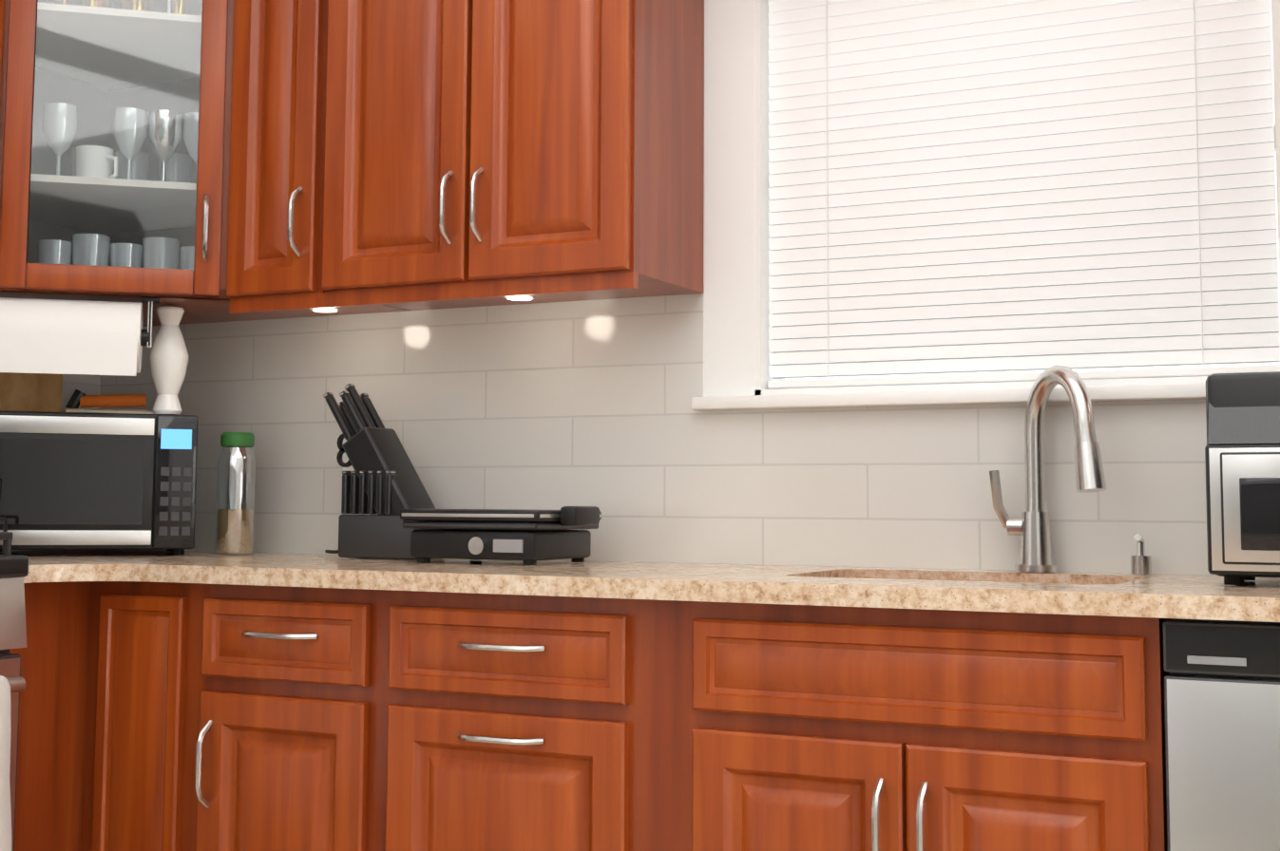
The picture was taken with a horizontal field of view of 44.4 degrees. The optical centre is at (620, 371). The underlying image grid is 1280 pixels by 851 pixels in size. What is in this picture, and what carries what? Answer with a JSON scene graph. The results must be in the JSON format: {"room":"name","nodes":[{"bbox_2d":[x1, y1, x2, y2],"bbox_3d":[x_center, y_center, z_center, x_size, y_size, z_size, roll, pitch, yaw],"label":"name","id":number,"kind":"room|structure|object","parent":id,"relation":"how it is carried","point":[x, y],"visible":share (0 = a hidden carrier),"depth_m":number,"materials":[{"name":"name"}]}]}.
{"room":"kitchen","nodes":[
{"label":"kitchen","id":0,"kind":"room"},
{"bbox_2d":[703,0,1279,410],"bbox_3d":[0.634,-0.036,2.850,4.330,2.580,0.140,-2,-5,27],"label":"window casing","id":1,"kind":"structure","parent":0,"point":[728,266],"depth_m":3.01,"materials":[{"name":"white paint"}]},
{"bbox_2d":[0,0,231,326],"bbox_3d":[-1.133,-0.616,3.200,0.644,1.000,0.902,-2,-5,27],"label":"upper cabinet","id":2,"kind":"object","parent":1,"relation":"attached to","point":[200,162],"depth_m":3.17,"materials":[{"name":"brown wood"}]},
{"bbox_2d":[0,297,160,376],"bbox_3d":[-1.091,-0.070,3.088,0.353,0.160,0.142,2,-5,-15],"label":"paper towel holder","id":3,"kind":"object","parent":2,"relation":"attached to","point":[56,336],"visible":1,"depth_m":3.03,"materials":[{"name":"white paper"}]},
{"bbox_2d":[220,0,327,322],"bbox_3d":[-0.614,-0.608,3.262,0.228,1.000,0.324,-2,-5,27],"label":"upper cabinet","id":4,"kind":"object","parent":1,"relation":"attached to","point":[276,82],"depth_m":3.11,"materials":[{"name":"brown wood"}]},
{"bbox_2d":[315,0,646,315],"bbox_3d":[-0.213,-0.589,3.059,0.669,0.933,0.324,-2,-5,27],"label":"upper cabinet","id":5,"kind":"object","parent":1,"relation":"attached to","point":[473,153],"depth_m":2.90,"materials":[{"name":"brown wood"}]},
{"bbox_2d":[99,283,1217,575],"bbox_3d":[0.146,0.107,3.003,3.072,0.555,0.003,-2,-5,27],"label":"wall tile","id":6,"kind":"structure","parent":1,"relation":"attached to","point":[560,405],"depth_m":3.05,"materials":[{"name":"white tile"}]},
{"bbox_2d":[342,413,380,471],"bbox_3d":[-0.553,0.151,3.343,0.092,0.124,0.009,-2,-5,27],"label":"electrical outlet plate","id":7,"kind":"object","parent":6,"relation":"attached to","point":[346,460],"visible":0.08,"depth_m":3.35,"materials":[{"name":"white plastic"}]},
{"bbox_2d":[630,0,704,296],"bbox_3d":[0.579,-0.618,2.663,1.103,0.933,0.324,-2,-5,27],"label":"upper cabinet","id":8,"kind":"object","parent":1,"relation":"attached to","point":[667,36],"depth_m":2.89,"materials":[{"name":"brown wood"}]},
{"bbox_2d":[691,0,1279,410],"bbox_3d":[0.677,-0.368,2.833,1.125,0.860,0.165,-2,-5,27],"label":"window","id":9,"kind":"structure","parent":1,"relation":"in","point":[764,397],"depth_m":2.86,"materials":[{"name":"white"}]},
{"bbox_2d":[767,0,1279,389],"bbox_3d":[0.688,-0.383,2.816,0.898,0.805,0.048,-2,-5,27],"label":"window blinds","id":10,"kind":"object","parent":9,"relation":"attached to","point":[979,185],"visible":0.96,"depth_m":2.80,"materials":[{"name":"white plastic"}]},
{"bbox_3d":[0.122,1.076,0.404,6.090,0.060,5.100,-2,-5,27],"label":"floor","id":11,"kind":"structure","parent":0,"visible":0},
{"bbox_2d":[0,532,28,850],"bbox_3d":[-1.460,0.604,2.339,0.742,1.190,0.902,-2,-5,27],"label":"gas range","id":12,"kind":"object","parent":11,"relation":"on","point":[13,570],"visible":0.98,"depth_m":2.59,"materials":[{"name":"grey metal"}]},
{"bbox_2d":[0,675,12,850],"bbox_3d":[-1.114,0.639,2.253,0.048,0.350,0.577,-2,-5,27],"label":"dish towel","id":13,"kind":"object","parent":12,"relation":"hanging from","point":[6,683],"depth_m":2.49,"materials":[{"name":"white fabric"}]},
{"bbox_2d":[76,588,193,850],"bbox_3d":[-0.708,0.828,3.019,0.216,0.868,0.614,-2,-5,27],"label":"base cabinet","id":14,"kind":"object","parent":11,"relation":"on","point":[137,641],"depth_m":2.77,"materials":[{"name":"brown wood"}]},
{"bbox_2d":[186,592,380,850],"bbox_3d":[-0.437,0.818,2.883,0.391,0.868,0.614,-2,-5,27],"label":"base cabinet","id":15,"kind":"object","parent":11,"relation":"on","point":[249,702],"depth_m":2.63,"materials":[{"name":"brown wood"}]},
{"bbox_2d":[372,599,661,850],"bbox_3d":[-0.036,0.804,2.683,0.505,0.868,0.614,-2,-5,27],"label":"base cabinet","id":16,"kind":"object","parent":11,"relation":"on","point":[501,727],"depth_m":2.42,"materials":[{"name":"brown wood"}]},
{"bbox_2d":[661,611,1169,850],"bbox_3d":[0.499,0.784,2.415,0.692,0.868,0.614,-2,-5,27],"label":"base cabinet","id":17,"kind":"object","parent":11,"relation":"on","point":[780,733],"depth_m":2.15,"materials":[{"name":"brown wood"}]},
{"bbox_2d":[0,550,1279,630],"bbox_3d":[-0.038,0.346,2.617,3.062,0.030,0.807,-2,-5,27],"label":"countertop","id":18,"kind":"structure","parent":17,"relation":"on","point":[1126,601],"depth_m":2.41,"materials":[{"name":"beige stone"}]},
{"bbox_2d":[0,516,7,554],"bbox_3d":[-1.303,0.237,2.891,0.342,0.213,0.137,-2,-5,27],"label":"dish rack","id":19,"kind":"object","parent":18,"relation":"on","point":[4,519],"visible":0.41,"depth_m":2.87,"materials":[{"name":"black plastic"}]},
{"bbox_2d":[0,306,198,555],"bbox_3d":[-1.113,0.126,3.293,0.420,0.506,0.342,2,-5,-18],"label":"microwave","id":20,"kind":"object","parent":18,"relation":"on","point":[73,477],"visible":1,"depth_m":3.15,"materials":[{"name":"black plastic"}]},
{"bbox_2d":[214,432,256,554],"bbox_3d":[-0.810,0.256,3.310,0.080,0.255,0.080,-2,-5,27],"label":"glass jar","id":21,"kind":"object","parent":18,"relation":"on","point":[236,497],"visible":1,"depth_m":3.28,"materials":[{"name":"clear glass"}]},
{"bbox_2d":[323,383,435,559],"bbox_3d":[-0.497,0.197,3.156,0.295,0.350,0.112,-2,-5,27],"label":"knife block","id":22,"kind":"object","parent":18,"relation":"on","point":[383,482],"visible":0.98,"depth_m":3.10,"materials":[{"name":"black plastic"}]},
{"bbox_2d":[400,506,601,565],"bbox_3d":[-0.216,0.302,2.922,0.355,0.105,0.250,-2,-5,27],"label":"grill","id":23,"kind":"object","parent":18,"relation":"on","point":[529,537],"visible":0.96,"depth_m":2.83,"materials":[{"name":"black plastic"}]},
{"bbox_2d":[989,364,1151,574],"bbox_3d":[0.729,0.160,2.589,0.260,0.343,0.167,-2,-5,27],"label":"faucet","id":24,"kind":"object","parent":18,"relation":"on","point":[1031,527],"visible":0.98,"depth_m":2.62,"materials":[{"name":"silver metal"}]},
{"bbox_2d":[1204,371,1279,585],"bbox_3d":[1.014,0.153,2.240,0.313,0.300,0.295,-2,-5,27],"label":"toaster oven","id":25,"kind":"object","parent":18,"relation":"on","point":[1242,454],"visible":1,"depth_m":2.19,"materials":[{"name":"silver metal"}]},
{"bbox_2d":[1162,618,1279,850],"bbox_3d":[1.094,0.763,2.105,0.604,0.866,0.592,-2,-5,27],"label":"dishwasher","id":26,"kind":"object","parent":11,"relation":"on","point":[1222,711],"visible":1,"depth_m":1.97,"materials":[{"name":"grey metal"}]},
{"bbox_3d":[-2.355,-0.164,1.592,0.120,2.580,4.800,-2,-5,27],"label":"wall","id":27,"kind":"structure","parent":0,"visible":0},
{"bbox_2d":[11,374,100,551],"bbox_3d":[-1.698,0.380,2.728,0.003,1.700,2.097,-2,-5,27],"label":"wall tiles","id":28,"kind":"structure","parent":27,"relation":"attached to","point":[87,384],"depth_m":3.64,"materials":[{"name":"tile"}]},
{"label":"outside","id":29,"kind":"structure","parent":0,"visible":0},
{"bbox_2d":[784,0,1279,388],"bbox_3d":[1.081,-0.193,0.988,3.455,2.580,3.240,-2,-5,27],"label":"daylight","id":30,"kind":"structure","parent":29,"point":[1074,370],"depth_m":2.86,"materials":[{"name":"white"}]}
]}

